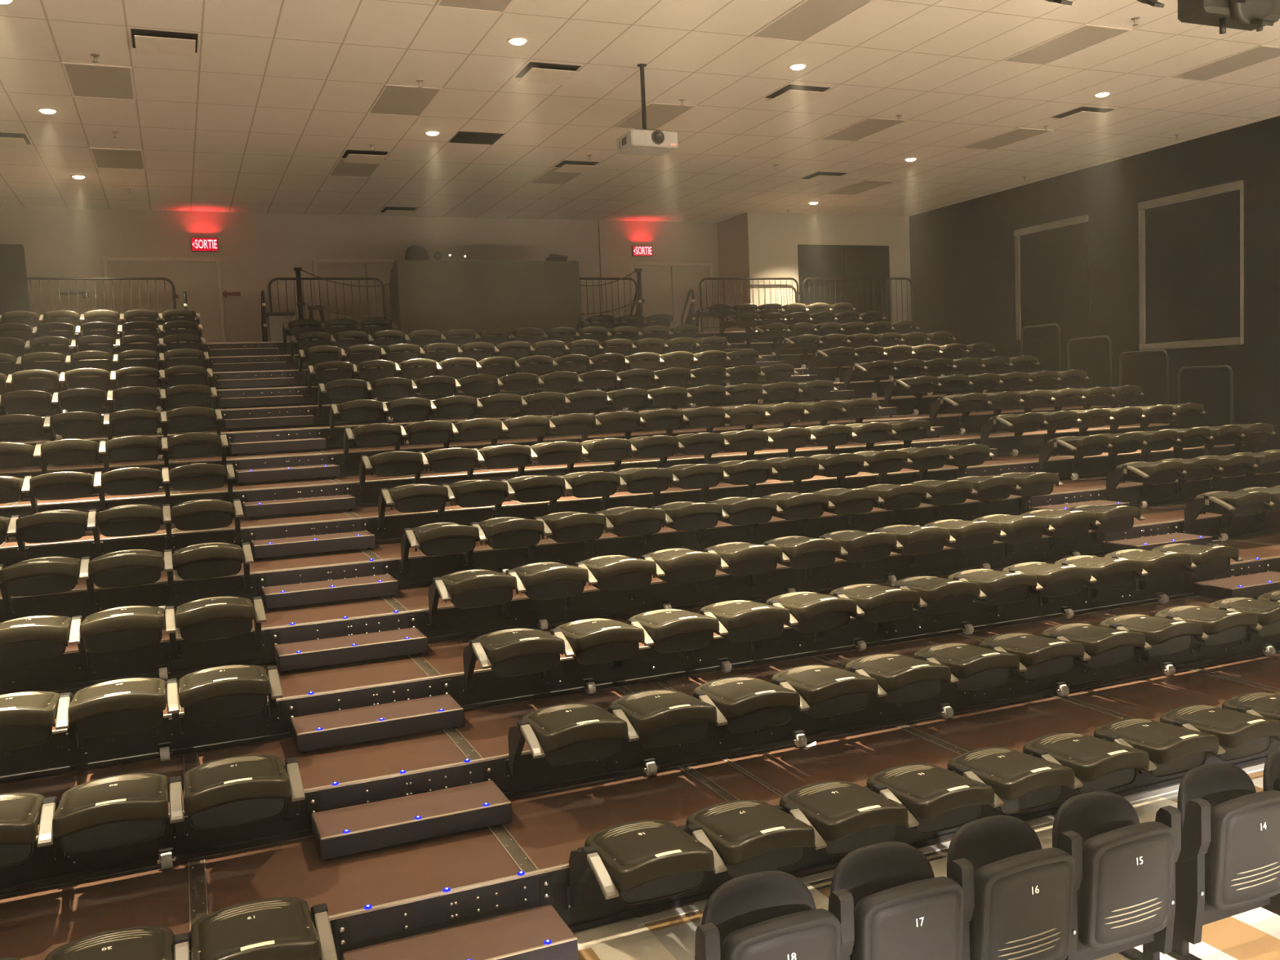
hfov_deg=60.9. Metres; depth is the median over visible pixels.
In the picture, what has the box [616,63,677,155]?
projector
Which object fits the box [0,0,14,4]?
recessed light
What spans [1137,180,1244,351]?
window
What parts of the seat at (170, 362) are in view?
armrest, backrest, armrest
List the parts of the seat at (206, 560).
armrest, backrest, armrest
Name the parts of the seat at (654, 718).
armrest, backrest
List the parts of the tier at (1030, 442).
aisle plate, aisle plate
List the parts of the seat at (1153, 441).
armrest, backrest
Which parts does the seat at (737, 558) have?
armrest, backrest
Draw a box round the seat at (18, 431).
[0,413,48,438]
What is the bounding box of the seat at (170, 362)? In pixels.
[159,348,208,383]
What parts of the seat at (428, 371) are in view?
armrest, backrest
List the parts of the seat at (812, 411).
armrest, backrest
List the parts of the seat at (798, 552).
armrest, backrest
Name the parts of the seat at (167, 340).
armrest, backrest, armrest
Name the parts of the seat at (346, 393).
armrest, backrest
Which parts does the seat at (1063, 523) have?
armrest, backrest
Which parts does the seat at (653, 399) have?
armrest, backrest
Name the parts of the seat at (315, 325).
armrest, backrest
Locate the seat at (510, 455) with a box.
[465,444,531,479]
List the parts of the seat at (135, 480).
armrest, backrest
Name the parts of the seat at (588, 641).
armrest, backrest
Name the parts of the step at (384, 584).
step frame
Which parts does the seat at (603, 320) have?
armrest, backrest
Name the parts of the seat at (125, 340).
armrest, backrest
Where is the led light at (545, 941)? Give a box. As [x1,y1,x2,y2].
[543,939,551,944]
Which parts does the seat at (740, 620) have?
armrest, backrest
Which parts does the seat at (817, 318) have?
backrest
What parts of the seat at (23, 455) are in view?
backrest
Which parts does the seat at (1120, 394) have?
backrest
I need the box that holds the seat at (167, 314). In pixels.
[158,309,200,343]
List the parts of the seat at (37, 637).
backrest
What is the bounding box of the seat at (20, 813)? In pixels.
[0,792,44,868]
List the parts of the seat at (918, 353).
backrest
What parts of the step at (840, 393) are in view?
step frame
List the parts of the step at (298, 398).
step frame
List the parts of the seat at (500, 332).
backrest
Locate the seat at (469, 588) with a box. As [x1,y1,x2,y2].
[426,569,517,627]
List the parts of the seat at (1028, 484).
armrest, backrest, armrest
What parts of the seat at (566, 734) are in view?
armrest, backrest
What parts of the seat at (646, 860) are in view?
armrest, backrest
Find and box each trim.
[257,212,269,342]
[598,220,605,315]
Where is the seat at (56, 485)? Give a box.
[21,471,97,515]
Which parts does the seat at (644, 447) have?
armrest, backrest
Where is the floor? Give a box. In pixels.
[0,539,1279,959]
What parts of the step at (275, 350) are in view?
step frame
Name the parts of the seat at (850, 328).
backrest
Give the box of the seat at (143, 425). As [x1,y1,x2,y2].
[102,408,162,439]
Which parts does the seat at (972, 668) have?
armrest, backrest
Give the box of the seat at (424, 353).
[413,342,457,368]
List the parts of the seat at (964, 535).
armrest, backrest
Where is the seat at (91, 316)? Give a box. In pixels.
[80,310,121,344]
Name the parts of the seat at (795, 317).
backrest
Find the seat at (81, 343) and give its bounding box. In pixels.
[70,335,118,360]
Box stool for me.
[306,305,324,340]
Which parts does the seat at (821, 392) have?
backrest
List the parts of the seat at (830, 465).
armrest, backrest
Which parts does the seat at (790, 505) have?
armrest, backrest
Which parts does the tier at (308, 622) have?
aisle plate, aisle plate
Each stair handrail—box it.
[182,290,190,342]
[261,289,267,342]
[630,288,642,333]
[680,288,695,332]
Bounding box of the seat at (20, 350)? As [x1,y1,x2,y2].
[0,337,29,356]
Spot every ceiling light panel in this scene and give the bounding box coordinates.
[61,62,136,100]
[89,147,145,169]
[328,158,384,177]
[367,84,442,116]
[435,0,514,13]
[527,167,583,184]
[611,102,696,129]
[749,0,874,42]
[817,117,908,142]
[825,180,895,195]
[960,127,1053,150]
[1000,23,1132,66]
[1166,44,1279,81]
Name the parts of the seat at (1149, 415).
armrest, backrest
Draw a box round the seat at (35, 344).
[24,336,74,361]
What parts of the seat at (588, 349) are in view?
backrest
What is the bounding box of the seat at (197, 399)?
[160,384,217,423]
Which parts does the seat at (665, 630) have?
armrest, backrest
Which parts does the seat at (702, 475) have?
armrest, backrest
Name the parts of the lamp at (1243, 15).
knob, knob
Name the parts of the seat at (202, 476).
armrest, backrest, armrest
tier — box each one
[0,331,843,362]
[0,338,897,377]
[0,350,937,395]
[0,364,980,416]
[0,377,1021,441]
[0,389,1055,466]
[0,405,1119,497]
[0,423,1177,527]
[0,444,1244,568]
[0,471,1279,622]
[0,502,1279,694]
[0,532,1279,782]
[0,595,1279,894]
[0,651,1279,959]
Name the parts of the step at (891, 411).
step frame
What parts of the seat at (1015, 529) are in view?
armrest, backrest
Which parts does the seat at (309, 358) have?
armrest, backrest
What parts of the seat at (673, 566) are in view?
armrest, backrest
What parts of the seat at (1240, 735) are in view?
armrest, backrest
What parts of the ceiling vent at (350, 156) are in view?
plate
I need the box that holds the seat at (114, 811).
[36,773,169,862]
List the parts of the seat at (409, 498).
armrest, backrest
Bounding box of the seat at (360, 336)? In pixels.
[328,330,368,354]
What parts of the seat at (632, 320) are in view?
backrest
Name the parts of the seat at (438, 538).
armrest, backrest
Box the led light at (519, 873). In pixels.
[517,871,524,875]
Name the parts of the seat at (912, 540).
armrest, backrest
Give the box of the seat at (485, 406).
[467,393,522,428]
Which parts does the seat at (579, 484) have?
armrest, backrest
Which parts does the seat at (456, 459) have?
armrest, backrest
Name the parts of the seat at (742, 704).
armrest, backrest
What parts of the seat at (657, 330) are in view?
backrest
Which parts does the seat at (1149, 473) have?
armrest, backrest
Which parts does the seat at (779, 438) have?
armrest, backrest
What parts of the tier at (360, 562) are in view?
aisle plate, aisle plate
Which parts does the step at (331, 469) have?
step frame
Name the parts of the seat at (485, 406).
armrest, backrest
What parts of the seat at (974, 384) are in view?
backrest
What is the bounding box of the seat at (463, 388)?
[446,374,497,405]
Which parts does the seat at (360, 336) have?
armrest, backrest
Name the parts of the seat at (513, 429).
armrest, backrest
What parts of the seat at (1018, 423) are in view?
armrest, backrest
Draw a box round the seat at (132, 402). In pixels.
[106,386,161,426]
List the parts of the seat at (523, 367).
armrest, backrest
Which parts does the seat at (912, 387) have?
armrest, backrest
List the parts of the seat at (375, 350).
armrest, backrest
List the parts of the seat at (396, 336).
armrest, backrest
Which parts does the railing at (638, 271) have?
post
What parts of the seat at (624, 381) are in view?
armrest, backrest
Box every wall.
[0,206,724,556]
[716,212,755,426]
[746,212,913,444]
[909,115,1279,540]
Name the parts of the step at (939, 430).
step frame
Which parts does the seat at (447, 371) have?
armrest, backrest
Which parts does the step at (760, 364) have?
step frame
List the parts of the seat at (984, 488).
armrest, backrest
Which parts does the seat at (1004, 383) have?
backrest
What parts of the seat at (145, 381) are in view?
armrest, backrest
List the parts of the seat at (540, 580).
armrest, backrest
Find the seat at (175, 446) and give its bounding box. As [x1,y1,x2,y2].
[160,432,228,475]
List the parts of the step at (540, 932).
step frame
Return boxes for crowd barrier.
[26,277,178,342]
[267,277,387,338]
[579,277,637,323]
[699,277,800,332]
[802,277,883,320]
[884,277,917,331]
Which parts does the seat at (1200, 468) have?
armrest, backrest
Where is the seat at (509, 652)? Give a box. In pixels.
[460,628,565,693]
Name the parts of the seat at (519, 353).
backrest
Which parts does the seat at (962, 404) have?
armrest, backrest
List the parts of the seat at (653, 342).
backrest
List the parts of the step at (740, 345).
step frame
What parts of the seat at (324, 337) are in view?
armrest, backrest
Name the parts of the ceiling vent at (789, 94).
plate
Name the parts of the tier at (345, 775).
aisle plate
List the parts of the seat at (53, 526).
armrest, backrest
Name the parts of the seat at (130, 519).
armrest, backrest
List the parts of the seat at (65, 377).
armrest, backrest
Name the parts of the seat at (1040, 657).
armrest, backrest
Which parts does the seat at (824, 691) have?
armrest, backrest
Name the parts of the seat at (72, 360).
armrest, backrest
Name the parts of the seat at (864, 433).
armrest, backrest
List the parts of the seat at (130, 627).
armrest, backrest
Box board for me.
[0,244,31,346]
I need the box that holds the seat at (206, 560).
[163,542,253,599]
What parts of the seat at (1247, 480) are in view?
backrest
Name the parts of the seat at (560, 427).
armrest, backrest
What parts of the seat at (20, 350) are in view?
backrest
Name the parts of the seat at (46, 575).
backrest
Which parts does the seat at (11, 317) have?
backrest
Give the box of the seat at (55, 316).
[39,310,82,345]
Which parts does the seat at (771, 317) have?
backrest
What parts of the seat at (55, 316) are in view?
armrest, backrest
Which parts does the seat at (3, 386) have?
backrest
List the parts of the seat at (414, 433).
armrest, backrest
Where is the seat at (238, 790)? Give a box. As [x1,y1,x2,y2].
[168,755,305,840]
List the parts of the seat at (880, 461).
armrest, backrest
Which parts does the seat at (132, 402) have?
armrest, backrest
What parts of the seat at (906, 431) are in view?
armrest, backrest, armrest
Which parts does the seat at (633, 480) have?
armrest, backrest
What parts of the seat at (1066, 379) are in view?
backrest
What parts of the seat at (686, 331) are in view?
backrest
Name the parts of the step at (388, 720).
step frame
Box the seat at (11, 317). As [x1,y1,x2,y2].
[0,311,42,346]
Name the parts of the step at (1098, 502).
step frame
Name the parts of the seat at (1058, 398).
armrest, backrest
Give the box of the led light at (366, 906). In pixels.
[364,904,372,909]
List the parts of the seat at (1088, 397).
backrest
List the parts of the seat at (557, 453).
armrest, backrest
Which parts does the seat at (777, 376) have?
backrest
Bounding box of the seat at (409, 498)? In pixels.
[376,484,448,531]
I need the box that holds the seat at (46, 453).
[33,439,102,475]
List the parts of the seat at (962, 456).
armrest, backrest, armrest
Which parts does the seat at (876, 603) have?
armrest, backrest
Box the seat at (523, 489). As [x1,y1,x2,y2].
[492,475,565,518]
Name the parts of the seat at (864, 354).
backrest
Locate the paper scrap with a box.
[803,741,816,750]
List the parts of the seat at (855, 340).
backrest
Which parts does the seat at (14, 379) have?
armrest, backrest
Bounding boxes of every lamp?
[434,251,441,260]
[1044,0,1072,5]
[1137,0,1164,8]
[1177,0,1279,34]
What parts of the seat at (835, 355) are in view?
armrest, backrest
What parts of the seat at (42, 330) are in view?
armrest, backrest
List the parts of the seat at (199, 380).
armrest, backrest, armrest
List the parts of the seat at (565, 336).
backrest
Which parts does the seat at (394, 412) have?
armrest, backrest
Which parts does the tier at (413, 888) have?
aisle plate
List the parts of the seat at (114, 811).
armrest, backrest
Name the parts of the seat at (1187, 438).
armrest, backrest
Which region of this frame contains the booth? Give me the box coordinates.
[389,259,581,337]
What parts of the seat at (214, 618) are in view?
armrest, backrest, armrest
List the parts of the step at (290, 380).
step frame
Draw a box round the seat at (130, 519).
[86,504,164,556]
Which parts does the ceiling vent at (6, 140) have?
plate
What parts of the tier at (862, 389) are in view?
aisle plate, aisle plate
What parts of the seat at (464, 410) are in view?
armrest, backrest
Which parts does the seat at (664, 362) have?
backrest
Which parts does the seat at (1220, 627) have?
armrest, backrest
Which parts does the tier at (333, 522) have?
aisle plate, aisle plate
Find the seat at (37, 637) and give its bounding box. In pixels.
[0,615,71,664]
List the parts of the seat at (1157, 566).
armrest, backrest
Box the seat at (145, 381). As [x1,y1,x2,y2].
[110,366,161,404]
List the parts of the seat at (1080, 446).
armrest, backrest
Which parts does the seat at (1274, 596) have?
backrest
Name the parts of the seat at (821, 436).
armrest, backrest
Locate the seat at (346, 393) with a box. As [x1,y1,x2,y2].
[315,378,367,416]
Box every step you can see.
[206,343,279,356]
[209,356,286,372]
[213,372,294,389]
[217,388,303,409]
[221,408,314,431]
[226,430,326,456]
[232,455,339,485]
[239,484,355,519]
[247,520,375,560]
[257,562,399,611]
[269,614,427,673]
[285,679,464,753]
[306,762,512,859]
[333,875,577,959]
[666,333,725,345]
[692,344,753,354]
[721,356,783,368]
[751,369,817,384]
[781,384,854,402]
[819,400,896,420]
[862,419,943,437]
[909,440,997,459]
[964,464,1058,482]
[1026,491,1128,511]
[1101,523,1212,553]
[1189,560,1279,599]
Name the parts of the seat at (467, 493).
armrest, backrest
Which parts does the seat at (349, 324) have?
armrest, backrest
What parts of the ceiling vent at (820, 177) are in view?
plate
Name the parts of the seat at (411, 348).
armrest, backrest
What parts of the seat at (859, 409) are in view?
armrest, backrest, armrest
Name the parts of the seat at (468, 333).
backrest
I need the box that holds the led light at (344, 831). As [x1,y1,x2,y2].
[342,829,350,833]
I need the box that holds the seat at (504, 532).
[462,516,544,568]
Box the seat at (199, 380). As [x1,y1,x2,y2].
[159,364,213,402]
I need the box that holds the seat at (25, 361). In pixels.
[15,351,69,380]
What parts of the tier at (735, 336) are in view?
aisle plate, aisle plate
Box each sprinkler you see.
[90,53,99,62]
[111,131,119,137]
[368,144,375,151]
[416,79,423,87]
[678,98,685,106]
[895,115,902,121]
[1130,16,1140,26]
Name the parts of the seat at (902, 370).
backrest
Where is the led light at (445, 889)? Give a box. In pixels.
[443,887,450,892]
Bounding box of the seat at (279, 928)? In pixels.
[173,897,337,959]
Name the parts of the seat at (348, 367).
armrest, backrest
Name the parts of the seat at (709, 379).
armrest, backrest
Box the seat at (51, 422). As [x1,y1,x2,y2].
[43,411,106,451]
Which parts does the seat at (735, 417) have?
armrest, backrest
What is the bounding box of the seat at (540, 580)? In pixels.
[497,562,588,618]
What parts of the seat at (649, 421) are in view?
armrest, backrest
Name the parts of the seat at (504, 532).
armrest, backrest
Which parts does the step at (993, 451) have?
step frame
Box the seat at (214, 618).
[164,595,266,659]
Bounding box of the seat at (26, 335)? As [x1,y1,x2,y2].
[0,323,35,342]
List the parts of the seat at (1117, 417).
backrest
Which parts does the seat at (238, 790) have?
armrest, backrest, armrest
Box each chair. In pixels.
[404,245,429,260]
[694,871,841,959]
[827,841,964,959]
[946,815,1074,959]
[1052,791,1181,959]
[1173,762,1279,944]
[1261,746,1279,915]
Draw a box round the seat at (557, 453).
[515,441,582,477]
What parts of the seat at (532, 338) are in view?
backrest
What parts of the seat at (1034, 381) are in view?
backrest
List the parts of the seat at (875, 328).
backrest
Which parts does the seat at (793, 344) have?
armrest, backrest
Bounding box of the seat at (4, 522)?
[0,516,15,545]
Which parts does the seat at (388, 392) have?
armrest, backrest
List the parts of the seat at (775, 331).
armrest, backrest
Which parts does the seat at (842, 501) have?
armrest, backrest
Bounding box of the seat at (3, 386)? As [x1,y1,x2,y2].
[0,373,12,392]
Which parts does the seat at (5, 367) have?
backrest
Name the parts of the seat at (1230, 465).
armrest, backrest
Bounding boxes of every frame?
[1075,933,1159,959]
[1167,897,1270,959]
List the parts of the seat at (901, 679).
armrest, backrest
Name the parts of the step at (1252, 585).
step frame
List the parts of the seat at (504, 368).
armrest, backrest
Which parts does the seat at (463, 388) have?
armrest, backrest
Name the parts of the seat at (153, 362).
armrest, backrest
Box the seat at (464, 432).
[441,417,502,448]
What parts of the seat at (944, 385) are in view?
backrest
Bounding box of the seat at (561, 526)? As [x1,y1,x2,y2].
[524,511,606,561]
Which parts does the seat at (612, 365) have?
armrest, backrest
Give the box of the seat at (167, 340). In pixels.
[158,333,205,367]
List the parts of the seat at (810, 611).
armrest, backrest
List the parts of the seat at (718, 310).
armrest, backrest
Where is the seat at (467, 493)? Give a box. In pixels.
[435,480,507,523]
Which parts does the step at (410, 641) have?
step frame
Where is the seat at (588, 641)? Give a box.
[539,618,644,682]
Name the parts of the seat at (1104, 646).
armrest, backrest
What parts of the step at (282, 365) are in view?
step frame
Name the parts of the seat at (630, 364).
backrest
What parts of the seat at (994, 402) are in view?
backrest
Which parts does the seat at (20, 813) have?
backrest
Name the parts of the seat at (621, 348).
backrest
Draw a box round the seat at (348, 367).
[306,360,353,396]
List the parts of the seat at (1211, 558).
armrest, backrest, armrest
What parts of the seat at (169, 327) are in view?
armrest, backrest, armrest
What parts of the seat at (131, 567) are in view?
armrest, backrest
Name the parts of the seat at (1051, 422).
armrest, backrest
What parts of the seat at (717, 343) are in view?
backrest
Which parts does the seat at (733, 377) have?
backrest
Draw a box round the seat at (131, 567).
[79,549,164,607]
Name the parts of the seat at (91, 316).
armrest, backrest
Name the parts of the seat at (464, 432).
armrest, backrest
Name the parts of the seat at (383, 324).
armrest, backrest, armrest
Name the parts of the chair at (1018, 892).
armrest, backrest, seat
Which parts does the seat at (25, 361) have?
armrest, backrest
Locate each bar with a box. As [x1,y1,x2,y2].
[57,291,88,297]
[222,289,240,297]
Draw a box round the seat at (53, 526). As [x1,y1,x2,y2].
[6,510,92,562]
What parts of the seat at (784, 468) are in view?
armrest, backrest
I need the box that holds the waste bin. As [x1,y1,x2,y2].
[265,311,294,342]
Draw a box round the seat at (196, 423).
[160,406,222,444]
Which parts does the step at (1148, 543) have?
step frame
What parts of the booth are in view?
panel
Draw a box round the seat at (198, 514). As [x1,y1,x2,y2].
[162,498,244,549]
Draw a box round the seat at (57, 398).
[51,387,110,423]
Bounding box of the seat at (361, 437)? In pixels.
[341,422,401,465]
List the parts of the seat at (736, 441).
armrest, backrest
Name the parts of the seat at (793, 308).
backrest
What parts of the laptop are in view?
lid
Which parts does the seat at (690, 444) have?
armrest, backrest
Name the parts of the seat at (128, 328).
armrest, backrest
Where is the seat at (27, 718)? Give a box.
[0,691,60,751]
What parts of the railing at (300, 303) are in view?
post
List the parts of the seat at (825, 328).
backrest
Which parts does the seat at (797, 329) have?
backrest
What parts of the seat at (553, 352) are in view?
backrest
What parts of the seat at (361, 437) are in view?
armrest, backrest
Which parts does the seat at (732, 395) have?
backrest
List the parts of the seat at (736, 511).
armrest, backrest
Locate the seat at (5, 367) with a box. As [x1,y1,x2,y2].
[0,353,21,373]
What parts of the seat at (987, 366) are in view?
backrest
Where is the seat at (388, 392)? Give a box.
[360,377,412,409]
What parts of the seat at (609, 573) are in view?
armrest, backrest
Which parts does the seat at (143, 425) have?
armrest, backrest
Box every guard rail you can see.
[1019,323,1061,391]
[1066,335,1111,406]
[1119,349,1168,423]
[1177,364,1234,444]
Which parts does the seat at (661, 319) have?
backrest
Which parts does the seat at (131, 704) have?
armrest, backrest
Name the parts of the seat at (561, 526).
armrest, backrest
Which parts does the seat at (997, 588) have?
armrest, backrest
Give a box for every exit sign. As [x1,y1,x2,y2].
[191,237,218,252]
[631,245,652,256]
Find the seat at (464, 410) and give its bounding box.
[422,395,477,431]
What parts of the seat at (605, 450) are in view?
armrest, backrest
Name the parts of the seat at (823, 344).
backrest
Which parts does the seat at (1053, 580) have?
armrest, backrest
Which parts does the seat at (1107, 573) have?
armrest, backrest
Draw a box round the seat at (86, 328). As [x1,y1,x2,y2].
[75,321,119,340]
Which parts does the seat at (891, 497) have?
armrest, backrest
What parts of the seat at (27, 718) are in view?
backrest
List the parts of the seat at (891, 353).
backrest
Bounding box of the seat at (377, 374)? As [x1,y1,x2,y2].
[347,360,395,388]
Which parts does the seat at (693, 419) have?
armrest, backrest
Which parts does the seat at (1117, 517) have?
armrest, backrest, armrest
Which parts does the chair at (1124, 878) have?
armrest, backrest, seat, armrest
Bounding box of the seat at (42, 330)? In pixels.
[31,322,78,341]
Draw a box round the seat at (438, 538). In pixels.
[398,522,479,574]
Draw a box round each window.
[1013,214,1089,340]
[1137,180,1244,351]
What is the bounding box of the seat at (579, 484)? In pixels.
[546,471,620,514]
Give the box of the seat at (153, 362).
[112,349,160,382]
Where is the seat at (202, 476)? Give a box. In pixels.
[161,462,235,509]
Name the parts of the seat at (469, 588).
armrest, backrest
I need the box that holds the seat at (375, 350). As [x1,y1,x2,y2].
[336,344,381,370]
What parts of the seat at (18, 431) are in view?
backrest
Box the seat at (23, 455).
[0,442,39,468]
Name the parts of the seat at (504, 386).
armrest, backrest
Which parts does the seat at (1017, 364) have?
backrest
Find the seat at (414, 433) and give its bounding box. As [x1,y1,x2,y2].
[394,420,453,451]
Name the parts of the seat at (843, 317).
backrest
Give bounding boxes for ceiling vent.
[0,132,31,148]
[130,28,198,57]
[341,149,388,164]
[380,206,417,215]
[448,131,504,144]
[515,62,581,85]
[554,160,599,173]
[764,84,831,104]
[801,171,847,182]
[1051,106,1113,123]
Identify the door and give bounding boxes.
[102,256,226,345]
[311,257,404,340]
[628,262,715,333]
[797,244,891,329]
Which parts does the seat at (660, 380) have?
backrest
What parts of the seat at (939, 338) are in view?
backrest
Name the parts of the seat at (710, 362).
backrest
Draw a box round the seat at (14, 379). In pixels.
[5,369,63,401]
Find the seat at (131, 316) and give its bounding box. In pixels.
[119,309,159,333]
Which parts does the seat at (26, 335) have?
backrest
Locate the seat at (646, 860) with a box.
[564,819,714,910]
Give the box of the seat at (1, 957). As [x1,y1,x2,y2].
[0,956,21,959]
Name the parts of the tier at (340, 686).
aisle plate, aisle plate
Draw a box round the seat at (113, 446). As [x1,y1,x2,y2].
[98,435,163,473]
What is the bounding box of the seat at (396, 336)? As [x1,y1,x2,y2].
[364,329,405,353]
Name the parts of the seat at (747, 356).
backrest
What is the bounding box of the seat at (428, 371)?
[388,358,436,386]
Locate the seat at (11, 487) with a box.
[0,475,28,503]
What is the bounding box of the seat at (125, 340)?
[115,334,159,368]
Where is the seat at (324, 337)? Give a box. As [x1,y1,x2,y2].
[288,331,330,364]
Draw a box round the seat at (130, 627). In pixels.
[68,605,165,671]
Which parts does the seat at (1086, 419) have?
armrest, backrest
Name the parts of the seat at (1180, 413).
backrest, armrest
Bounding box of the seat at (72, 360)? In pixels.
[65,351,115,378]
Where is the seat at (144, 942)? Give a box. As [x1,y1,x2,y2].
[44,925,175,959]
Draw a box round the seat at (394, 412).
[375,397,431,433]
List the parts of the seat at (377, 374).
armrest, backrest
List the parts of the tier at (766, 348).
aisle plate, aisle plate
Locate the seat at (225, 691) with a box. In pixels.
[166,664,283,737]
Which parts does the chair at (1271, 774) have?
backrest, armrest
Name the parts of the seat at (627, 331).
backrest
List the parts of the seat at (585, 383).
armrest, backrest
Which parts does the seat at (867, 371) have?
armrest, backrest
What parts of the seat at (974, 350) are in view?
backrest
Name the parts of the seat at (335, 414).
armrest, backrest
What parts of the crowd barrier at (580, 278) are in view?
frame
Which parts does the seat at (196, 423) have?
armrest, backrest, armrest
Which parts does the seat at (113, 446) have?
armrest, backrest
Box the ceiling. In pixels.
[0,0,1279,222]
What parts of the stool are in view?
leg, seat, leg, leg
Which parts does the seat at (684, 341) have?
backrest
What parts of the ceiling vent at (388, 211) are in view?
plate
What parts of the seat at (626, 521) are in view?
armrest, backrest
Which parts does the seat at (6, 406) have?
backrest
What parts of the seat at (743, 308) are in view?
backrest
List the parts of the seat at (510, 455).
armrest, backrest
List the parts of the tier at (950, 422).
aisle plate, aisle plate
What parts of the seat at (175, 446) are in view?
armrest, backrest, armrest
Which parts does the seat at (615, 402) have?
armrest, backrest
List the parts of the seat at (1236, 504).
armrest, backrest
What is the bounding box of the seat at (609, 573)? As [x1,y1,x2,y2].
[564,555,657,610]
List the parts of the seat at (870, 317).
backrest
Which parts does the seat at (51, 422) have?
armrest, backrest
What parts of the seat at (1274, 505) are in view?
backrest, armrest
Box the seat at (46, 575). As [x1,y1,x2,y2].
[0,556,80,616]
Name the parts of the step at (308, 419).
step frame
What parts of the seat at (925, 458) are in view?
armrest, backrest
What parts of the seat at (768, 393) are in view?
backrest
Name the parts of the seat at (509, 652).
armrest, backrest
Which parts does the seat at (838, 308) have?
backrest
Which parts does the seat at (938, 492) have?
armrest, backrest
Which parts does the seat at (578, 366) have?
backrest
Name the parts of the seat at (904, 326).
backrest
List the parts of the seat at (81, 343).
armrest, backrest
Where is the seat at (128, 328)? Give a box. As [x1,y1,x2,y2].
[117,321,159,347]
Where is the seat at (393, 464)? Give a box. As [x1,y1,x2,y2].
[357,451,422,495]
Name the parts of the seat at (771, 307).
backrest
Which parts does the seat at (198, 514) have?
armrest, backrest, armrest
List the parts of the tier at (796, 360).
aisle plate, aisle plate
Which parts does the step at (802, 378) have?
step frame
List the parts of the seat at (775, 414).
armrest, backrest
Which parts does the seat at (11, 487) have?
backrest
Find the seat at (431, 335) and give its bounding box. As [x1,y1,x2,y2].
[400,329,441,352]
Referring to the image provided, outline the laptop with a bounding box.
[545,253,568,261]
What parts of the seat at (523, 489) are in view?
armrest, backrest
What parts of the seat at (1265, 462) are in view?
armrest, backrest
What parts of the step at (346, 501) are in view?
step frame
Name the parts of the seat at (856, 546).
armrest, backrest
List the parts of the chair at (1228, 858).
armrest, backrest, seat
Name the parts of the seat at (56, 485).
armrest, backrest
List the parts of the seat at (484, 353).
armrest, backrest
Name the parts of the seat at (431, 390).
armrest, backrest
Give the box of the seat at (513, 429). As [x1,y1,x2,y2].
[488,415,550,446]
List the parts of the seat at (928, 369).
backrest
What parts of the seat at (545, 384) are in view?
armrest, backrest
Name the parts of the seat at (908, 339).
backrest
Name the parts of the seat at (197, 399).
armrest, backrest, armrest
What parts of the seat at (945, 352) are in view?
backrest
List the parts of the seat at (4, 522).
backrest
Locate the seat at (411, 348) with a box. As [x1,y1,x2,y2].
[377,343,420,368]
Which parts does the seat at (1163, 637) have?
armrest, backrest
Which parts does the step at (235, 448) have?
step frame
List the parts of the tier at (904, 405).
aisle plate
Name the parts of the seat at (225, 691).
armrest, backrest, armrest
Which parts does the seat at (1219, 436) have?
armrest, backrest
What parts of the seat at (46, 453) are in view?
armrest, backrest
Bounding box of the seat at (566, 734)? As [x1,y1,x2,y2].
[504,703,628,779]
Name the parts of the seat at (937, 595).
armrest, backrest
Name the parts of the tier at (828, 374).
aisle plate, aisle plate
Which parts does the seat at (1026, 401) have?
armrest, backrest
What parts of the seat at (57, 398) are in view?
armrest, backrest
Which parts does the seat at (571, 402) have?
armrest, backrest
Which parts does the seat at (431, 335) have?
armrest, backrest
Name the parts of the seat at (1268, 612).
backrest, armrest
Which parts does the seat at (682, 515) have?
armrest, backrest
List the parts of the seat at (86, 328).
armrest, backrest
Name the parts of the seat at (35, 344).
armrest, backrest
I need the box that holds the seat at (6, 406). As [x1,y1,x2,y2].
[0,390,57,426]
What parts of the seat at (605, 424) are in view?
armrest, backrest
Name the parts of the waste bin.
lid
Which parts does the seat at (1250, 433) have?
armrest, backrest, armrest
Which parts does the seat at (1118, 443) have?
armrest, backrest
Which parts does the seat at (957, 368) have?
backrest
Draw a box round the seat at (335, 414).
[328,399,382,439]
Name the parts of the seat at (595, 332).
backrest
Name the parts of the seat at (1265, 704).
backrest, armrest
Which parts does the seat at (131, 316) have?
armrest, backrest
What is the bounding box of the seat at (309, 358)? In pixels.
[297,345,341,379]
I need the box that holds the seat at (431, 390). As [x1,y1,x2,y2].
[404,375,455,408]
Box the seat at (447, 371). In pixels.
[428,357,476,386]
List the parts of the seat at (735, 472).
armrest, backrest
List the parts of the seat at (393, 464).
armrest, backrest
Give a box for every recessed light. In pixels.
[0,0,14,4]
[37,107,57,114]
[70,174,86,178]
[424,130,440,135]
[506,36,528,44]
[788,62,807,70]
[808,201,818,204]
[903,157,917,161]
[1093,91,1111,97]
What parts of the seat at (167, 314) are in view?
armrest, backrest, armrest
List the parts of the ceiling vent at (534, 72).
plate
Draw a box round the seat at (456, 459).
[412,447,478,484]
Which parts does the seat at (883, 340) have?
backrest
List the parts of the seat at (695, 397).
armrest, backrest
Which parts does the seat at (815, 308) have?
backrest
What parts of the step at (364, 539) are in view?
step frame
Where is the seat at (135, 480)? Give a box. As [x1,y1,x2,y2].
[93,466,164,511]
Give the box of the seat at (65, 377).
[58,368,113,399]
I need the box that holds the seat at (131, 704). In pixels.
[55,677,167,753]
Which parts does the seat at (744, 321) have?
armrest, backrest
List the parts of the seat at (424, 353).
armrest, backrest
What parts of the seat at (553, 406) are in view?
armrest, backrest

